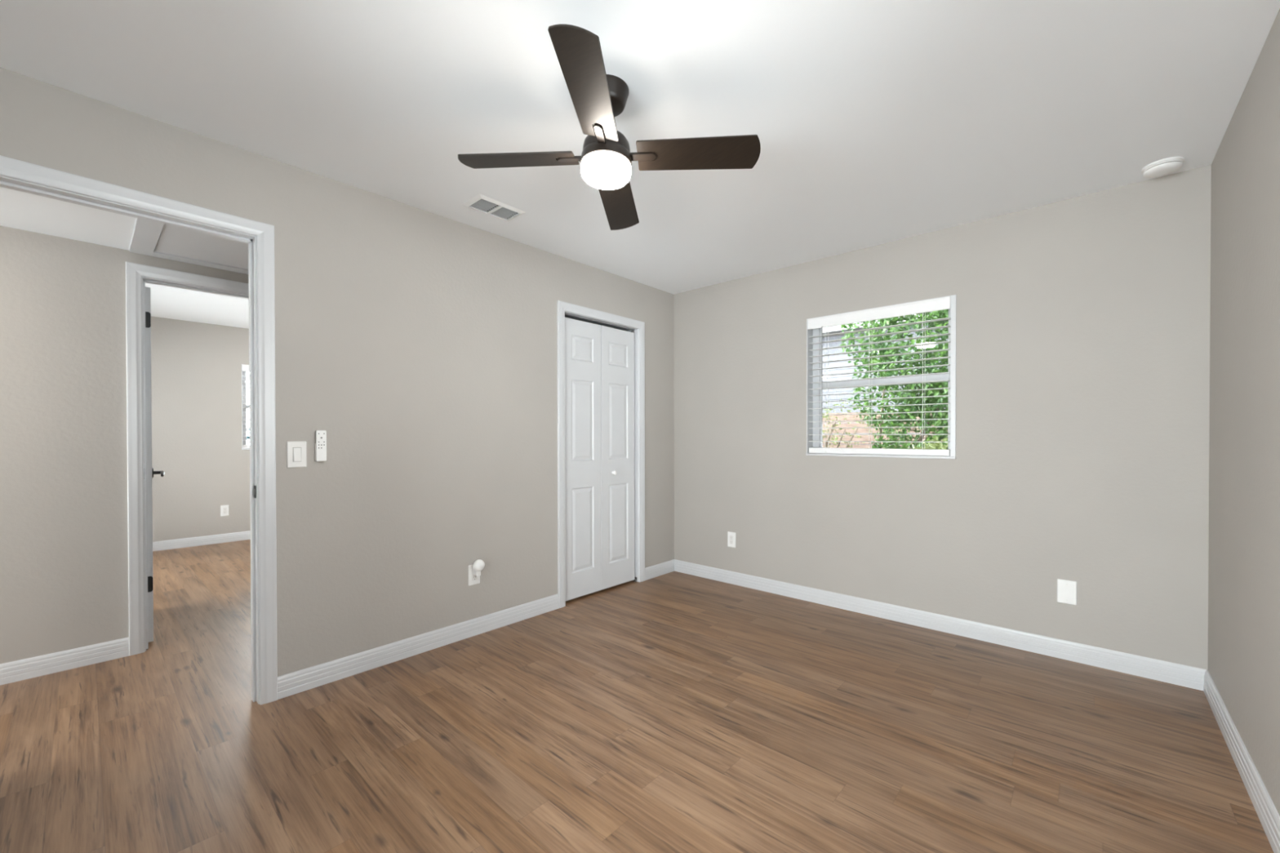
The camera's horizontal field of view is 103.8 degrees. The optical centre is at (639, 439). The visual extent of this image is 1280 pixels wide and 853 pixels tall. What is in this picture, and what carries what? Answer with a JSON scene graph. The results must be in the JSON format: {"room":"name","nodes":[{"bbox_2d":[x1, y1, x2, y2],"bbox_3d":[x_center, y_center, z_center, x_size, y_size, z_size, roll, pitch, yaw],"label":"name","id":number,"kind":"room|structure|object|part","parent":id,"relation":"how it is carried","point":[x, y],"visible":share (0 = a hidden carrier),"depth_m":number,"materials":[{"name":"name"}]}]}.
{"room":"empty bedroom","nodes":[
{"label":"empty bedroom","id":0,"kind":"room"},
{"bbox_2d":[0,186,137,250],"bbox_3d":[-2.830,-1.050,1.899,1.041,0.050,4.050,0,1,42],"label":"ceiling","id":1,"kind":"structure","parent":0,"point":[19,210],"depth_m":2.35,"materials":[{"name":"paint"}]},
{"bbox_2d":[128,217,248,274],"bbox_3d":[-2.076,-1.028,2.905,0.767,0.018,1.205,0,1,42],"label":"attic hatch","id":2,"kind":"object","parent":1,"relation":"attached to","point":[151,238],"visible":0.24,"depth_m":2.65,"materials":[{"name":"paint"}]},
{"bbox_3d":[-2.074,-1.031,2.904,0.581,0.012,1.023,0,1,42],"label":"hatch panel","id":3,"kind":"part","parent":2,"relation":"part of","materials":[{"name":"paint"}]},
{"bbox_2d":[0,226,248,663],"bbox_3d":[-3.256,-0.042,2.292,0.110,2.440,4.050,0,1,42],"label":"wall","id":4,"kind":"structure","parent":0,"point":[64,537],"depth_m":2.56,"materials":[{"name":"paint"}]},
{"bbox_2d":[0,637,128,684],"bbox_3d":[-2.827,1.131,1.915,1.041,0.098,4.050,0,1,42],"label":"baseboard","id":5,"kind":"structure","parent":4,"relation":"attached to","point":[41,665],"depth_m":2.55,"materials":[{"name":"paint"}]},
{"bbox_2d":[145,286,164,642],"bbox_3d":[-3.057,0.142,3.155,0.107,2.032,0.770,0,1,-44],"label":"door","id":6,"kind":"structure","parent":4,"relation":"in","point":[150,472],"depth_m":2.87,"materials":[{"name":"paint"}]},
{"bbox_3d":[-3.225,0.228,3.362,0.057,0.035,0.124,0,1,-44],"label":"lever","id":7,"kind":"part","parent":6,"relation":"part of","materials":[{"name":"black metal"}]},
{"bbox_2d":[125,262,248,655],"bbox_3d":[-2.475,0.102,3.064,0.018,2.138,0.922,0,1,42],"label":"trim","id":8,"kind":"structure","parent":4,"relation":"attached to","point":[135,273],"depth_m":2.75,"materials":[{"name":"paint"}]},
{"bbox_2d":[145,282,248,328],"bbox_3d":[-3.636,-1.302,4.373,3.250,0.050,3.050,0,1,42],"label":"ceiling","id":9,"kind":"structure","parent":0,"point":[166,302],"depth_m":4.84,"materials":[{"name":"paint"}]},
{"bbox_2d":[151,316,250,542],"bbox_3d":[-4.896,-0.063,5.520,0.150,2.440,3.350,0,1,42],"label":"wall","id":10,"kind":"structure","parent":0,"point":[196,367],"depth_m":5.48,"materials":[{"name":"paint"}]},
{"bbox_2d":[152,530,250,551],"bbox_3d":[-4.834,1.108,5.474,0.014,0.098,3.050,0,1,42],"label":"baseboard","id":11,"kind":"structure","parent":10,"relation":"attached to","point":[242,535],"depth_m":5.49,"materials":[{"name":"paint"}]},
{"bbox_2d":[220,505,229,515],"bbox_3d":[-4.676,0.798,5.651,0.008,0.122,0.074,0,1,42],"label":"wall outlet","id":12,"kind":"object","parent":10,"relation":"attached to","point":[224,509],"visible":1,"depth_m":5.65,"materials":[{"name":"white plastic"}]},
{"bbox_2d":[241,364,249,449],"bbox_3d":[-4.292,-0.380,6.178,0.155,0.986,1.002,0,1,42],"label":"window","id":13,"kind":"structure","parent":10,"relation":"in","point":[243,442],"depth_m":5.86,"materials":[{"name":"paint"}]},
{"bbox_3d":[-4.332,-0.386,6.215,0.045,0.974,0.998,0,1,42],"label":"frame","id":14,"kind":"part","parent":13,"relation":"part of","materials":[{"name":"paint"}]},
{"bbox_2d":[242,364,249,448],"bbox_3d":[-4.262,-0.387,6.150,0.065,0.964,0.988,0,1,42],"label":"window blind","id":15,"kind":"object","parent":13,"relation":"attached to","point":[245,367],"visible":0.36,"depth_m":5.79,"materials":[{"name":"plastic"}]},
{"bbox_3d":[-4.264,0.076,6.157,0.050,0.038,0.980,0,1,42],"label":"rail","id":16,"kind":"part","parent":15,"relation":"part of","materials":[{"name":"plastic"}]},
{"bbox_2d":[0,67,674,676],"bbox_3d":[-1.749,-0.044,2.245,0.110,2.440,6.000,0,1,42],"label":"wall","id":17,"kind":"structure","parent":0,"point":[422,344],"depth_m":2.65,"materials":[{"name":"paint"}]},
{"bbox_2d":[0,155,277,704],"bbox_3d":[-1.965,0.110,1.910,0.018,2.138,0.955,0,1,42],"label":"trim","id":18,"kind":"structure","parent":17,"relation":"attached to","point":[12,168],"depth_m":2.23,"materials":[{"name":"paint"}]},
{"bbox_2d":[286,441,306,467],"bbox_3d":[-1.591,0.068,2.328,0.014,0.122,0.078,0,1,42],"label":"light switch","id":19,"kind":"object","parent":17,"relation":"attached to","point":[296,451],"visible":1,"depth_m":2.33,"materials":[{"name":"white plastic"}]},
{"bbox_2d":[314,430,326,461],"bbox_3d":[-1.525,0.029,2.396,0.021,0.146,0.046,0,1,42],"label":"remote","id":20,"kind":"object","parent":17,"relation":"attached to","point":[320,446],"visible":1,"depth_m":2.39,"materials":[{"name":"white plastic"}]},
{"bbox_2d":[468,564,479,586],"bbox_3d":[-0.991,0.806,3.002,0.008,0.122,0.074,0,1,42],"label":"wall outlet","id":21,"kind":"object","parent":17,"relation":"attached to","point":[473,580],"visible":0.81,"depth_m":2.99,"materials":[{"name":"white plastic"}]},
{"bbox_2d":[472,559,484,577],"bbox_3d":[-0.962,0.760,2.978,0.068,0.102,0.071,0,1,42],"label":"night light","id":22,"kind":"object","parent":21,"relation":"attached to","point":[478,565],"visible":1,"depth_m":2.96,"materials":[{"name":"white plastic"}]},
{"bbox_2d":[277,559,674,699],"bbox_3d":[-1.048,1.121,2.936,0.014,0.098,4.050,0,1,42],"label":"baseboard","id":23,"kind":"structure","parent":17,"relation":"attached to","point":[297,682],"depth_m":2.72,"materials":[{"name":"paint"}]},
{"bbox_2d":[556,300,644,608],"bbox_3d":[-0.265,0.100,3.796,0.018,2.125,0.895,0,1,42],"label":"trim","id":24,"kind":"structure","parent":17,"relation":"attached to","point":[562,307],"depth_m":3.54,"materials":[{"name":"paint"}]},
{"bbox_2d":[564,313,637,600],"bbox_3d":[-0.284,0.131,3.817,0.066,2.060,0.760,0,1,42],"label":"door","id":25,"kind":"structure","parent":17,"relation":"in","point":[599,360],"depth_m":3.79,"materials":[{"name":"paint"}]},
{"bbox_2d":[564,316,613,328],"bbox_3d":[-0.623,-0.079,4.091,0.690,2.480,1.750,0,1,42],"label":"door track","id":26,"kind":"structure","parent":0,"point":[565,317],"depth_m":4.68,"materials":[{"name":"metal"}]},
{"bbox_2d":[0,539,1274,852],"bbox_3d":[-2.244,1.199,2.636,7.662,0.050,6.100,0,1,42],"label":"floor","id":27,"kind":"structure","parent":0,"point":[673,712],"depth_m":1.93,"materials":[{"name":"wood"}]},
{"bbox_2d":[0,0,1279,294],"bbox_3d":[0.114,-1.289,1.869,3.151,0.050,4.050,0,1,42],"label":"ceiling","id":28,"kind":"structure","parent":0,"point":[875,122],"depth_m":1.85,"materials":[{"name":"paint"}]},
{"bbox_2d":[462,194,525,221],"bbox_3d":[-0.797,-1.287,2.753,0.180,0.055,0.286,0,1,42],"label":"ceiling vent","id":29,"kind":"object","parent":28,"relation":"in","point":[491,206],"visible":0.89,"depth_m":2.74,"materials":[{"name":"white metal"}]},
{"bbox_2d":[457,24,760,230],"bbox_3d":[-0.122,-1.099,1.815,0.840,0.329,0.840,0,1,-39],"label":"ceiling fan","id":30,"kind":"object","parent":28,"relation":"hanging from","point":[597,97],"visible":1,"depth_m":1.75,"materials":[{"name":"brown wood"}]},
{"bbox_3d":[-0.450,-1.031,1.848,0.434,0.040,0.137,0,0,6],"label":"fan blade","id":31,"kind":"part","parent":30,"relation":"part of","materials":[{"name":"brown wood"}]},
{"bbox_3d":[-0.251,-1.024,1.829,0.100,0.017,0.030,0,0,6],"label":"blade arm","id":32,"kind":"part","parent":30,"relation":"part of","materials":[{"name":"brown metal"}]},
{"bbox_3d":[-0.150,-1.039,1.488,0.135,0.063,0.434,0,0,6],"label":"fan blade","id":33,"kind":"part","parent":30,"relation":"part of","materials":[{"name":"brown wood"}]},
{"bbox_3d":[-0.135,-1.027,1.687,0.030,0.022,0.100,0,0,6],"label":"blade arm","id":34,"kind":"part","parent":30,"relation":"part of","materials":[{"name":"brown metal"}]},
{"bbox_2d":[580,151,631,190],"bbox_3d":[-0.123,-0.964,1.814,0.181,0.061,0.182,0,1,42],"label":"diffuser","id":35,"kind":"object","parent":30,"relation":"attached to","point":[602,170],"depth_m":1.76,"materials":[{"name":"white glass"}]},
{"bbox_3d":[-0.087,-1.007,2.144,0.136,0.057,0.434,0,0,5],"label":"fan blade","id":36,"kind":"part","parent":30,"relation":"part of","materials":[{"name":"brown wood"}]},
{"bbox_3d":[0.007,-1.018,1.803,0.100,0.020,0.030,0,0,6],"label":"blade arm","id":37,"kind":"part","parent":30,"relation":"part of","materials":[{"name":"brown metal"}]},
{"bbox_3d":[0.207,-1.015,1.783,0.434,0.054,0.134,0,0,5],"label":"fan blade","id":38,"kind":"part","parent":30,"relation":"part of","materials":[{"name":"brown wood"}]},
{"bbox_2d":[1142,156,1184,177],"bbox_3d":[2.416,-1.252,2.318,0.138,0.038,0.138,0,1,42],"label":"smoke detector","id":39,"kind":"object","parent":28,"relation":"attached to","point":[1165,166],"visible":1,"depth_m":2.29,"materials":[{"name":"white plastic"}]},
{"bbox_2d":[1145,160,1180,171],"bbox_3d":[2.416,-1.254,2.318,0.120,0.008,0.120,0,1,42],"label":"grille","id":40,"kind":"object","parent":39,"relation":"attached to","point":[1157,166],"depth_m":2.28,"materials":[{"name":"white plastic"}]},
{"bbox_2d":[613,164,1211,669],"bbox_3d":[1.243,-0.059,3.689,4.201,2.440,0.150,0,1,42],"label":"wall","id":41,"kind":"structure","parent":0,"point":[1082,322],"depth_m":2.83,"materials":[{"name":"paint"}]},
{"bbox_2d":[727,531,735,547],"bbox_3d":[0.738,0.805,4.045,0.074,0.122,0.008,0,1,42],"label":"wall outlet","id":42,"kind":"object","parent":41,"relation":"attached to","point":[731,535],"visible":1,"depth_m":4.04,"materials":[{"name":"white plastic"}]},
{"bbox_2d":[805,294,955,459],"bbox_3d":[1.592,-0.378,3.361,0.930,0.983,0.155,0,1,42],"label":"window","id":43,"kind":"structure","parent":41,"relation":"in","point":[952,311],"depth_m":3.45,"materials":[{"name":"paint"}]},
{"bbox_2d":[807,296,950,456],"bbox_3d":[1.555,-0.384,3.335,0.887,0.961,0.071,0,1,42],"label":"window blind","id":44,"kind":"object","parent":43,"relation":"attached to","point":[944,303],"visible":0.84,"depth_m":3.29,"materials":[{"name":"plastic"}]},
{"bbox_3d":[1.550,-0.364,3.348,0.620,0.909,0.059,0,1,42],"label":"ladder cord","id":45,"kind":"part","parent":44,"relation":"part of","materials":[{"name":"white fabric"}]},
{"bbox_3d":[1.560,0.077,3.344,0.879,0.038,0.050,0,1,42],"label":"rail","id":46,"kind":"part","parent":44,"relation":"part of","materials":[{"name":"plastic"}]},
{"bbox_3d":[1.578,0.106,3.348,0.930,0.016,0.110,0,1,42],"label":"sill","id":47,"kind":"part","parent":43,"relation":"part of","materials":[{"name":"paint"}]},
{"bbox_3d":[1.624,-0.389,3.397,0.822,0.052,0.051,0,1,42],"label":"meeting rail","id":48,"kind":"part","parent":43,"relation":"part of","materials":[{"name":"paint"}]},
{"bbox_2d":[674,559,1206,690],"bbox_3d":[1.468,1.114,3.385,3.151,0.098,0.014,0,1,42],"label":"baseboard","id":49,"kind":"structure","parent":41,"relation":"attached to","point":[1190,677],"depth_m":2.92,"materials":[{"name":"paint"}]},
{"bbox_2d":[1057,578,1076,604],"bbox_3d":[2.269,0.809,2.665,0.080,0.125,0.008,0,1,42],"label":"blank wall plate","id":50,"kind":"object","parent":41,"relation":"attached to","point":[1066,589],"visible":1,"depth_m":2.66,"materials":[{"name":"white plastic"}]},
{"bbox_2d":[1207,8,1279,815],"bbox_3d":[1.341,-0.038,0.773,0.150,2.440,4.050,0,1,42],"label":"wall","id":51,"kind":"structure","parent":0,"point":[1243,665],"depth_m":1.75,"materials":[{"name":"paint"}]},
{"bbox_2d":[1203,669,1279,852],"bbox_3d":[1.282,1.133,0.836,0.014,0.098,4.050,0,1,42],"label":"baseboard","id":52,"kind":"structure","parent":51,"relation":"attached to","point":[1268,816],"depth_m":1.71,"materials":[{"name":"paint"}]},
{"label":"outside","id":53,"kind":"structure","parent":0,"visible":0},
{"bbox_3d":[2.523,1.228,10.644,23.000,0.040,11.820,0,1,42],"label":"ground","id":54,"kind":"structure","parent":53,"visible":0},
{"bbox_2d":[822,399,875,448],"bbox_3d":[2.715,0.319,7.919,1.923,1.888,0.624,0,1,42],"label":"shrub","id":55,"kind":"object","parent":54,"relation":"on","point":[849,411],"visible":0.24,"depth_m":7.61,"materials":[{"name":"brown plant"}]},
{"bbox_2d":[822,411,947,448],"bbox_3d":[2.646,0.375,9.654,9.500,1.880,0.116,0,1,42],"label":"fence","id":56,"kind":"object","parent":54,"relation":"on","point":[840,417],"visible":0.02,"depth_m":8.63,"materials":[{"name":"beige wood"}]},
{"bbox_2d":[822,311,948,444],"bbox_3d":[3.807,-1.163,13.249,11.000,4.700,4.000,0,1,42],"label":"house","id":57,"kind":"structure","parent":54,"relation":"on","point":[835,329],"depth_m":10.68,"materials":[{"name":"pale siding"},{"name":"brick"}]},
{"bbox_2d":[840,309,948,449],"bbox_3d":[3.472,-0.524,5.623,2.485,3.631,1.404,0,1,44],"label":"tree","id":58,"kind":"object","parent":54,"relation":"on","point":[944,313],"visible":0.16,"depth_m":5.73,"materials":[{"name":"green plant"}]},
{"bbox_2d":[884,435,947,449],"bbox_3d":[2.412,0.626,5.162,1.834,1.333,0.635,0,1,42],"label":"shrub","id":59,"kind":"object","parent":54,"relation":"on","point":[931,446],"visible":0.02,"depth_m":4.75,"materials":[{"name":"green plant"}]},
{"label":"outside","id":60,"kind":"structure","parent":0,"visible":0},
{"bbox_3d":[-8.956,1.264,8.148,9.289,0.040,7.100,0,1,42],"label":"ground","id":61,"kind":"structure","parent":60,"visible":0},
{"bbox_2d":[246,418,249,443],"bbox_3d":[-5.290,0.315,8.685,1.254,1.936,3.982,0,1,42],"label":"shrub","id":62,"kind":"object","parent":61,"relation":"on","point":[247,437],"visible":0.02,"depth_m":7.73,"materials":[{"name":"green plant"}]}
]}

